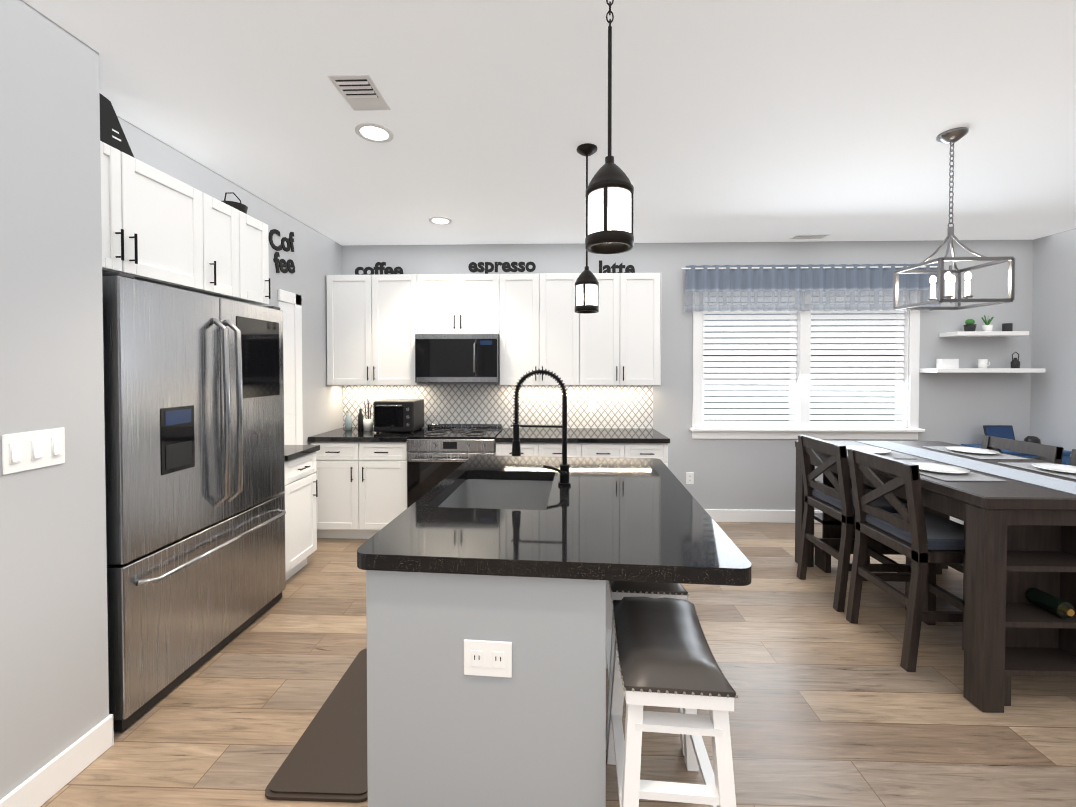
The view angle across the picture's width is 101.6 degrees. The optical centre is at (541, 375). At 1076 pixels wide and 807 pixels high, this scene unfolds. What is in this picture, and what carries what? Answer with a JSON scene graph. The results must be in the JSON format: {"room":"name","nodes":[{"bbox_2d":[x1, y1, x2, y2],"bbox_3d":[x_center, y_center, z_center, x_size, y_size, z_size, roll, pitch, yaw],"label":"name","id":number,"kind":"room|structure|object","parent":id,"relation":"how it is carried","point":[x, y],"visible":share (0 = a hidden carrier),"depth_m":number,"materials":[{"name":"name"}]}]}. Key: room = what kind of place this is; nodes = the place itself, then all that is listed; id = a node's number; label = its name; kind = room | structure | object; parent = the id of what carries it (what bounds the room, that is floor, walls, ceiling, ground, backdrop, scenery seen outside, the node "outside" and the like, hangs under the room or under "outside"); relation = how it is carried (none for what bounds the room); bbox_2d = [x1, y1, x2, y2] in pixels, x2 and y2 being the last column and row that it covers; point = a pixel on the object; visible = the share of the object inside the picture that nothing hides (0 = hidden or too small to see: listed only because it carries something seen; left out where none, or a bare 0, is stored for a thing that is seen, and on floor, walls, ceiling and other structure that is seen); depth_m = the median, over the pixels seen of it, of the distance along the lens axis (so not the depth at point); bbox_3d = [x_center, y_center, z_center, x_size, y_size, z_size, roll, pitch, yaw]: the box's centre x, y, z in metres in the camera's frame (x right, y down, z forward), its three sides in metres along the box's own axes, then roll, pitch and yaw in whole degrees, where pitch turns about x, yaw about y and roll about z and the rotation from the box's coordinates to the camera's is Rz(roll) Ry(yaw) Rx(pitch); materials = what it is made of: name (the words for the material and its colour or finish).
{"room":"kitchen","nodes":[
{"label":"kitchen","id":0,"kind":"room"},
{"bbox_2d":[0,0,1075,799],"bbox_3d":[1.894,0.126,0.807,10.300,2.740,7.220,0,1,2],"label":"wall","id":1,"kind":"structure","parent":0,"point":[54,690],"depth_m":2.42,"materials":[{"name":"grey paint"}]},
{"bbox_2d":[2,428,64,474],"bbox_3d":[-1.729,0.255,1.503,0.016,0.130,0.180,0,1,2],"label":"switch plate","id":2,"kind":"object","parent":1,"relation":"attached to","point":[25,451],"visible":1,"depth_m":1.49,"materials":[{"name":"white plastic"}]},
{"bbox_2d":[0,714,113,806],"bbox_3d":[-1.788,1.452,-0.407,0.015,0.125,4.332,0,1,2],"label":"baseboard","id":3,"kind":"structure","parent":1,"relation":"attached to","point":[48,781],"depth_m":1.58,"materials":[{"name":"white wood"}]},
{"bbox_2d":[100,141,270,304],"bbox_3d":[-1.905,-0.708,2.304,0.311,0.520,1.090,0,1,2],"label":"upper cabinet","id":4,"kind":"object","parent":1,"relation":"attached to","point":[160,227],"visible":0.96,"depth_m":2.15,"materials":[{"name":"white paint"}]},
{"bbox_2d":[99,93,133,156],"bbox_3d":[-1.921,-1.101,1.968,0.013,0.275,0.250,0,1,2],"label":"chalkboard sign","id":5,"kind":"object","parent":4,"relation":"on","point":[112,134],"visible":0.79,"depth_m":1.96,"materials":[{"name":"black"}]},
{"bbox_2d":[221,192,247,213],"bbox_3d":[-1.891,-1.049,2.693,0.150,0.148,0.151,0,1,2],"label":"wire basket","id":6,"kind":"object","parent":4,"relation":"on","point":[241,207],"visible":0.46,"depth_m":2.65,"materials":[{"name":"black metal"}]},
{"bbox_2d":[269,229,294,272],"bbox_3d":[-2.026,-0.970,3.446,0.012,0.327,0.329,0,13,2],"label":"wall sign","id":7,"kind":"object","parent":1,"relation":"attached to","point":[278,263],"visible":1,"depth_m":3.43,"materials":[{"name":"black metal"}]},
{"bbox_2d":[278,289,302,444],"bbox_3d":[-2.017,0.393,3.535,0.020,2.120,0.290,0,1,2],"label":"door frame","id":8,"kind":"structure","parent":1,"relation":"attached to","point":[290,304],"depth_m":3.55,"materials":[{"name":"white wood"}]},
{"bbox_2d":[326,274,427,384],"bbox_3d":[-1.540,-0.425,4.227,0.910,1.026,0.327,0,1,2],"label":"upper cabinet","id":9,"kind":"object","parent":1,"relation":"attached to","point":[376,324],"depth_m":4.07,"materials":[{"name":"white paint"}]},
{"bbox_2d":[355,262,402,274],"bbox_3d":[-1.555,-1.010,4.195,0.467,0.147,0.012,0,1,2],"label":"word sign","id":10,"kind":"object","parent":9,"relation":"on","point":[390,270],"visible":0.73,"depth_m":4.19,"materials":[{"name":"black metal"}]},
{"bbox_2d":[426,274,501,336],"bbox_3d":[-0.766,-0.660,4.200,0.759,0.554,0.327,0,1,2],"label":"upper cabinet","id":11,"kind":"object","parent":1,"relation":"attached to","point":[455,303],"depth_m":4.04,"materials":[{"name":"white paint"}]},
{"bbox_2d":[415,334,499,382],"bbox_3d":[-0.767,-0.157,4.143,0.754,0.442,0.455,0,1,2],"label":"over-the-range microwave","id":12,"kind":"object","parent":11,"relation":"attached to","point":[457,358],"visible":1,"depth_m":3.96,"materials":[{"name":"black glass"}]},
{"bbox_2d":[468,262,535,273],"bbox_3d":[-0.376,-1.007,4.159,0.642,0.138,0.012,0,1,2],"label":"word sign","id":13,"kind":"object","parent":11,"relation":"on","point":[504,265],"visible":1,"depth_m":4.15,"materials":[{"name":"black metal"}]},
{"bbox_2d":[499,273,585,384],"bbox_3d":[-0.019,-0.424,4.181,0.856,1.026,0.327,0,1,2],"label":"upper cabinet","id":14,"kind":"object","parent":1,"relation":"attached to","point":[541,326],"depth_m":4.02,"materials":[{"name":"white paint"}]},
{"bbox_2d":[588,400,595,411],"bbox_3d":[0.498,0.301,4.331,0.074,0.116,0.008,0,1,2],"label":"outlet","id":15,"kind":"object","parent":1,"relation":"attached to","point":[591,405],"visible":1,"depth_m":4.33,"materials":[{"name":"white plastic"}]},
{"bbox_2d":[586,273,660,385],"bbox_3d":[0.689,-0.424,4.160,0.802,1.026,0.327,0,1,2],"label":"upper cabinet","id":16,"kind":"object","parent":1,"relation":"attached to","point":[623,339],"depth_m":4.00,"materials":[{"name":"white paint"}]},
{"bbox_2d":[599,260,634,272],"bbox_3d":[0.707,-1.008,4.127,0.337,0.145,0.012,0,1,2],"label":"sign","id":17,"kind":"object","parent":16,"relation":"on","point":[614,266],"visible":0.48,"depth_m":4.12,"materials":[{"name":"black metal"}]},
{"bbox_2d":[686,472,693,483],"bbox_3d":[1.458,1.011,4.321,0.074,0.116,0.008,0,1,2],"label":"outlet","id":18,"kind":"object","parent":1,"relation":"attached to","point":[689,477],"visible":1,"depth_m":4.32,"materials":[{"name":"white plastic"}]},
{"bbox_2d":[704,509,963,524],"bbox_3d":[2.903,1.379,4.278,3.590,0.125,0.019,0,1,2],"label":"baseboard","id":19,"kind":"structure","parent":1,"relation":"attached to","point":[718,515],"depth_m":4.30,"materials":[{"name":"white wood"}]},
{"bbox_2d":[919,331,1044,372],"bbox_3d":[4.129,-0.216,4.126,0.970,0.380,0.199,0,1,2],"label":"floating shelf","id":20,"kind":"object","parent":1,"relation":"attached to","point":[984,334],"visible":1,"depth_m":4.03,"materials":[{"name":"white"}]},
{"bbox_2d":[936,359,958,367],"bbox_3d":[3.786,-0.112,4.139,0.201,0.075,0.088,0,1,2],"label":"decor","id":21,"kind":"object","parent":20,"relation":"on","point":[940,363],"depth_m":4.11,"materials":[{"name":"grey ceramic"}]},
{"bbox_2d":[963,319,976,330],"bbox_3d":[3.985,-0.470,4.127,0.117,0.102,0.088,0,1,2],"label":"decor","id":22,"kind":"object","parent":20,"relation":"on","point":[970,325],"depth_m":4.10,"materials":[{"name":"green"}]},
{"bbox_2d":[977,359,989,367],"bbox_3d":[4.112,-0.112,4.129,0.109,0.074,0.088,0,1,2],"label":"decor","id":23,"kind":"object","parent":20,"relation":"on","point":[981,363],"depth_m":4.10,"materials":[{"name":"grey ceramic"}]},
{"bbox_2d":[981,315,993,330],"bbox_3d":[4.142,-0.488,4.122,0.108,0.139,0.088,0,1,2],"label":"decor","id":24,"kind":"object","parent":20,"relation":"on","point":[986,327],"depth_m":4.11,"materials":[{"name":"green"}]},
{"bbox_2d":[1002,323,1012,330],"bbox_3d":[4.323,-0.451,4.117,0.091,0.065,0.088,0,1,2],"label":"decor","id":25,"kind":"object","parent":20,"relation":"on","point":[1006,326],"depth_m":4.09,"materials":[{"name":"grey"}]},
{"bbox_2d":[1010,352,1019,367],"bbox_3d":[4.396,-0.144,4.120,0.082,0.139,0.088,0,1,2],"label":"decor","id":26,"kind":"object","parent":20,"relation":"on","point":[1015,363],"depth_m":4.11,"materials":[{"name":"grey metal"}]},
{"bbox_2d":[23,0,1075,245],"bbox_3d":[1.895,-1.275,0.835,10.300,0.060,7.120,0,1,2],"label":"ceiling","id":27,"kind":"structure","parent":0,"point":[759,120],"depth_m":2.10,"materials":[{"name":"white paint"}]},
{"bbox_2d":[327,74,390,110],"bbox_3d":[-0.807,-1.255,1.962,0.180,0.013,0.250,0,1,2],"label":"ceiling vent","id":28,"kind":"object","parent":27,"relation":"in","point":[360,92],"visible":1,"depth_m":1.94,"materials":[{"name":"white metal"}]},
{"bbox_2d":[355,122,393,142],"bbox_3d":[-0.873,-1.263,2.289,0.190,0.008,0.190,0,1,2],"label":"recessed light","id":29,"kind":"object","parent":27,"relation":"in","point":[374,132],"visible":1,"depth_m":2.28,"materials":[{"name":"white plastic"}]},
{"bbox_2d":[429,217,451,224],"bbox_3d":[-0.842,-1.284,3.649,0.190,0.008,0.190,0,1,2],"label":"recessed light","id":30,"kind":"object","parent":27,"relation":"in","point":[441,220],"visible":1,"depth_m":3.64,"materials":[{"name":"white"}]},
{"bbox_2d":[575,143,598,313],"bbox_3d":[0.253,-0.813,2.463,0.137,0.912,0.137,0,1,2],"label":"pendant light","id":31,"kind":"object","parent":27,"relation":"hanging from","point":[586,280],"visible":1,"depth_m":2.44,"materials":[{"name":"brown metal"}]},
{"bbox_2d":[585,0,633,253],"bbox_3d":[0.191,-0.805,1.234,0.137,0.890,0.137,0,1,2],"label":"pendant light","id":32,"kind":"object","parent":27,"relation":"hanging from","point":[610,186],"visible":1,"depth_m":1.22,"materials":[{"name":"brown metal"}]},
{"bbox_2d":[790,234,829,238],"bbox_3d":[2.493,-1.288,4.094,0.300,0.013,0.130,0,1,2],"label":"ceiling vent","id":33,"kind":"object","parent":27,"relation":"in","point":[809,236],"visible":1,"depth_m":4.07,"materials":[{"name":"white metal"}]},
{"bbox_2d":[893,127,1014,309],"bbox_3d":[2.149,-0.816,2.306,0.356,0.902,0.302,0,1,2],"label":"dining chandelier","id":34,"kind":"object","parent":27,"relation":"hanging from","point":[952,291],"visible":1,"depth_m":2.28,"materials":[{"name":"silver metal"}]},
{"bbox_2d":[41,522,1075,806],"bbox_3d":[1.895,1.525,0.879,10.300,0.060,7.120,0,1,2],"label":"floor","id":35,"kind":"structure","parent":0,"point":[833,708],"depth_m":1.93,"materials":[{"name":"brown wood"}]},
{"bbox_2d":[102,272,285,731],"bbox_3d":[-2.061,0.520,2.336,0.903,1.903,1.083,0,1,2],"label":"refrigerator","id":36,"kind":"object","parent":35,"relation":"on","point":[194,455],"visible":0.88,"depth_m":2.09,"materials":[{"name":"grey metal"}]},
{"bbox_2d":[282,445,319,579],"bbox_3d":[-1.870,0.999,3.187,0.331,0.920,0.415,0,1,2],"label":"base cabinet","id":37,"kind":"object","parent":35,"relation":"on","point":[301,489],"visible":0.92,"depth_m":3.18,"materials":[{"name":"white paint"}]},
{"bbox_2d":[265,648,367,802],"bbox_3d":[-0.779,1.469,1.939,0.390,0.017,0.820,0,1,2],"label":"kitchen mat","id":38,"kind":"object","parent":35,"relation":"on","point":[325,760],"visible":0.6,"depth_m":1.70,"materials":[{"name":"brown rubber"}]},
{"bbox_2d":[310,443,406,538],"bbox_3d":[-1.576,1.004,4.105,0.848,0.880,0.617,0,1,2],"label":"base cabinet","id":39,"kind":"object","parent":35,"relation":"on","point":[361,477],"depth_m":3.80,"materials":[{"name":"white paint"}]},
{"bbox_2d":[308,427,424,442],"bbox_3d":[-1.579,0.545,4.082,0.854,0.040,0.635,0,1,2],"label":"countertop","id":40,"kind":"structure","parent":39,"relation":"on","point":[341,435],"depth_m":3.81,"materials":[{"name":"black stone"}]},
{"bbox_2d":[345,411,351,429],"bbox_3d":[-1.856,0.430,4.216,0.062,0.184,0.064,-1,1,-37],"label":"bottle","id":41,"kind":"object","parent":40,"relation":"on","point":[348,420],"depth_m":4.19,"materials":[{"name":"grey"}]},
{"bbox_2d":[358,409,360,429],"bbox_3d":[-1.755,0.421,4.253,0.052,0.200,0.051,0,1,2],"label":"bottle","id":42,"kind":"object","parent":40,"relation":"on","point":[359,415],"depth_m":4.23,"materials":[{"name":"black glass"}]},
{"bbox_2d":[361,399,372,430],"bbox_3d":[-1.657,0.372,4.189,0.088,0.299,0.088,0,1,-10],"label":"utensil holder","id":43,"kind":"object","parent":40,"relation":"on","point":[366,423],"depth_m":4.17,"materials":[{"name":"white ceramic"}]},
{"bbox_2d":[373,399,423,432],"bbox_3d":[-1.343,0.378,4.129,0.370,0.290,0.382,0,1,2],"label":"air fryer oven","id":44,"kind":"object","parent":40,"relation":"on","point":[398,415],"visible":1,"depth_m":3.98,"materials":[{"name":"black metal"}]},
{"bbox_2d":[406,424,502,507],"bbox_3d":[-0.771,0.966,4.025,0.754,0.960,0.709,0,1,2],"label":"range","id":45,"kind":"object","parent":35,"relation":"on","point":[437,454],"visible":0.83,"depth_m":3.74,"materials":[{"name":"silver metal"}]},
{"bbox_2d":[366,571,605,806],"bbox_3d":[-0.140,1.031,2.092,0.804,0.890,1.477,0,1,5],"label":"kitchen island","id":46,"kind":"object","parent":35,"relation":"on","point":[438,735],"depth_m":1.35,"materials":[{"name":"grey paint"}]},
{"bbox_2d":[464,639,511,677],"bbox_3d":[-0.165,0.867,1.344,0.150,0.110,0.008,0,1,5],"label":"outlet","id":47,"kind":"object","parent":46,"relation":"attached to","point":[487,658],"visible":1,"depth_m":1.34,"materials":[{"name":"white plastic"}]},
{"bbox_2d":[357,455,751,585],"bbox_3d":[0.080,0.561,2.066,1.201,0.050,1.544,0,1,5],"label":"island countertop","id":48,"kind":"structure","parent":46,"relation":"on","point":[634,520],"depth_m":1.51,"materials":[{"name":"black stone"}]},
{"bbox_2d":[441,475,548,506],"bbox_3d":[-0.201,0.679,2.112,0.513,0.212,0.672,0,1,5],"label":"sink","id":49,"kind":"object","parent":48,"relation":"in","point":[476,491],"depth_m":2.44,"materials":[{"name":"grey metal"}]},
{"bbox_2d":[511,368,570,486],"bbox_3d":[-0.006,0.250,2.136,0.297,0.569,0.094,0,1,5],"label":"faucet","id":50,"kind":"object","parent":48,"relation":"on","point":[564,472],"visible":1,"depth_m":2.14,"materials":[{"name":"black metal"}]},
{"bbox_2d":[495,439,591,456],"bbox_3d":[0.009,1.005,4.058,0.794,0.880,0.617,0,1,2],"label":"base cabinet","id":51,"kind":"object","parent":35,"relation":"on","point":[502,449],"depth_m":3.75,"materials":[{"name":"white paint"}]},
{"bbox_2d":[592,443,667,466],"bbox_3d":[0.682,1.005,4.038,0.795,0.880,0.617,0,1,2],"label":"base cabinet","id":52,"kind":"object","parent":35,"relation":"on","point":[613,450],"depth_m":3.72,"materials":[{"name":"white paint"}]},
{"bbox_2d":[496,428,669,442],"bbox_3d":[0.350,0.546,4.024,1.478,0.040,0.635,0,1,2],"label":"countertop","id":53,"kind":"structure","parent":52,"relation":"on","point":[526,435],"depth_m":3.86,"materials":[{"name":"black stone"}]},
{"bbox_2d":[606,580,688,755],"bbox_3d":[0.448,1.146,1.974,0.340,0.670,0.522,0,1,5],"label":"stool","id":54,"kind":"object","parent":35,"relation":"on","point":[617,590],"visible":0.35,"depth_m":1.76,"materials":[{"name":"white"}]},
{"bbox_2d":[607,597,737,806],"bbox_3d":[0.400,1.155,1.436,0.340,0.670,0.522,0,1,5],"label":"stool","id":55,"kind":"object","parent":35,"relation":"on","point":[663,656],"visible":1,"depth_m":1.24,"materials":[{"name":"white"}]},
{"bbox_2d":[797,434,910,611],"bbox_3d":[2.087,0.947,2.935,0.500,1.036,0.460,0,1,2],"label":"chair","id":56,"kind":"object","parent":35,"relation":"on","point":[837,502],"visible":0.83,"depth_m":2.85,"materials":[{"name":"brown wood"}]},
{"bbox_2d":[846,448,963,671],"bbox_3d":[2.071,0.955,2.396,0.500,1.036,0.460,0,1,2],"label":"chair","id":57,"kind":"object","parent":35,"relation":"on","point":[920,539],"visible":0.79,"depth_m":2.32,"materials":[{"name":"brown wood"}]},
{"bbox_2d":[795,440,1075,712],"bbox_3d":[2.499,0.992,2.654,1.100,0.950,1.520,0,1,2],"label":"dining table","id":58,"kind":"object","parent":35,"relation":"on","point":[1019,539],"visible":0.58,"depth_m":2.00,"materials":[{"name":"brown wood"}]},
{"bbox_2d":[846,446,908,456],"bbox_3d":[2.167,0.502,2.926,0.300,0.020,0.440,0,1,2],"label":"place setting","id":59,"kind":"object","parent":58,"relation":"on","point":[884,452],"depth_m":2.90,"materials":[{"name":"ceramic"}]},
{"bbox_2d":[890,457,1006,481],"bbox_3d":[2.151,0.510,2.386,0.300,0.020,0.440,0,1,2],"label":"place setting","id":60,"kind":"object","parent":58,"relation":"on","point":[942,472],"depth_m":2.31,"materials":[{"name":"ceramic"}]},
{"bbox_2d":[856,441,1075,494],"bbox_3d":[2.499,0.515,2.646,0.240,0.003,1.440,0,1,2],"label":"table runner","id":61,"kind":"object","parent":58,"relation":"on","point":[1062,485],"visible":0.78,"depth_m":2.46,"materials":[{"name":"white fabric"}]},
{"bbox_2d":[921,446,1021,459],"bbox_3d":[2.847,0.502,2.906,0.300,0.020,0.440,0,1,2],"label":"place setting","id":62,"kind":"object","parent":58,"relation":"on","point":[978,453],"depth_m":2.87,"materials":[{"name":"ceramic"}]},
{"bbox_2d":[994,458,1075,479],"bbox_3d":[2.831,0.510,2.366,0.300,0.020,0.440,0,1,2],"label":"place setting","id":63,"kind":"object","parent":58,"relation":"on","point":[1067,471],"depth_m":2.43,"materials":[{"name":"ceramic"}]},
{"bbox_2d":[1026,588,1074,618],"bbox_3d":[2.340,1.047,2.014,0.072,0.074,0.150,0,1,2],"label":"wine bottle","id":64,"kind":"object","parent":58,"relation":"in","point":[1057,606],"visible":1,"depth_m":2.00,"materials":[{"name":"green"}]},
{"bbox_2d":[924,435,1063,572],"bbox_3d":[2.927,0.947,2.910,0.500,1.036,0.460,0,1,2],"label":"chair","id":65,"kind":"object","parent":35,"relation":"on","point":[1049,453],"visible":0.15,"depth_m":2.85,"materials":[{"name":"brown wood"}]},
{"bbox_2d":[961,444,1071,464],"bbox_3d":[4.340,1.053,4.015,0.630,0.785,0.415,0,1,2],"label":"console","id":66,"kind":"object","parent":35,"relation":"on","point":[1066,457],"visible":0.15,"depth_m":3.85,"materials":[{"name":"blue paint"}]},
{"bbox_2d":[983,425,1014,439],"bbox_3d":[4.232,0.561,4.051,0.260,0.196,0.090,0,1,2],"label":"tablet stand","id":67,"kind":"object","parent":66,"relation":"on","point":[1004,431],"visible":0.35,"depth_m":4.06,"materials":[{"name":"blue plastic"}]},
{"bbox_2d":[1024,436,1040,443],"bbox_3d":[4.501,0.607,4.028,0.110,0.105,0.110,0,1,2],"label":"round speaker","id":68,"kind":"object","parent":66,"relation":"on","point":[1033,439],"visible":0.52,"depth_m":4.00},
{"bbox_2d":[1070,449,1075,465],"bbox_3d":[2.910,0.956,2.370,0.500,1.036,0.460,0,1,2],"label":"chair","id":69,"kind":"object","parent":35,"relation":"on","point":[1073,459],"depth_m":2.57,"materials":[{"name":"brown wood"}]},
{"label":"outside","id":70,"kind":"structure","parent":0,"visible":0},
{"bbox_2d":[689,290,924,439],"bbox_3d":[2.559,-0.204,4.309,2.580,2.030,0.190,0,1,2],"label":"window","id":71,"kind":"structure","parent":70,"point":[789,361],"depth_m":4.29,"materials":[{"name":"white plastic"}]},
{"bbox_2d":[703,291,904,426],"bbox_3d":[2.559,-0.204,4.312,1.952,1.404,0.045,0,1,2],"label":"window blinds","id":72,"kind":"object","parent":71,"relation":"attached to","point":[812,376],"visible":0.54,"depth_m":4.31,"materials":[{"name":"white plastic"}]},
{"bbox_2d":[681,264,940,311],"bbox_3d":[2.571,-0.837,4.189,2.450,0.440,0.056,0,1,2],"label":"valance curtain","id":73,"kind":"object","parent":71,"relation":"attached to","point":[819,278],"visible":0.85,"depth_m":4.19,"materials":[{"name":"blue fabric"}]}
]}

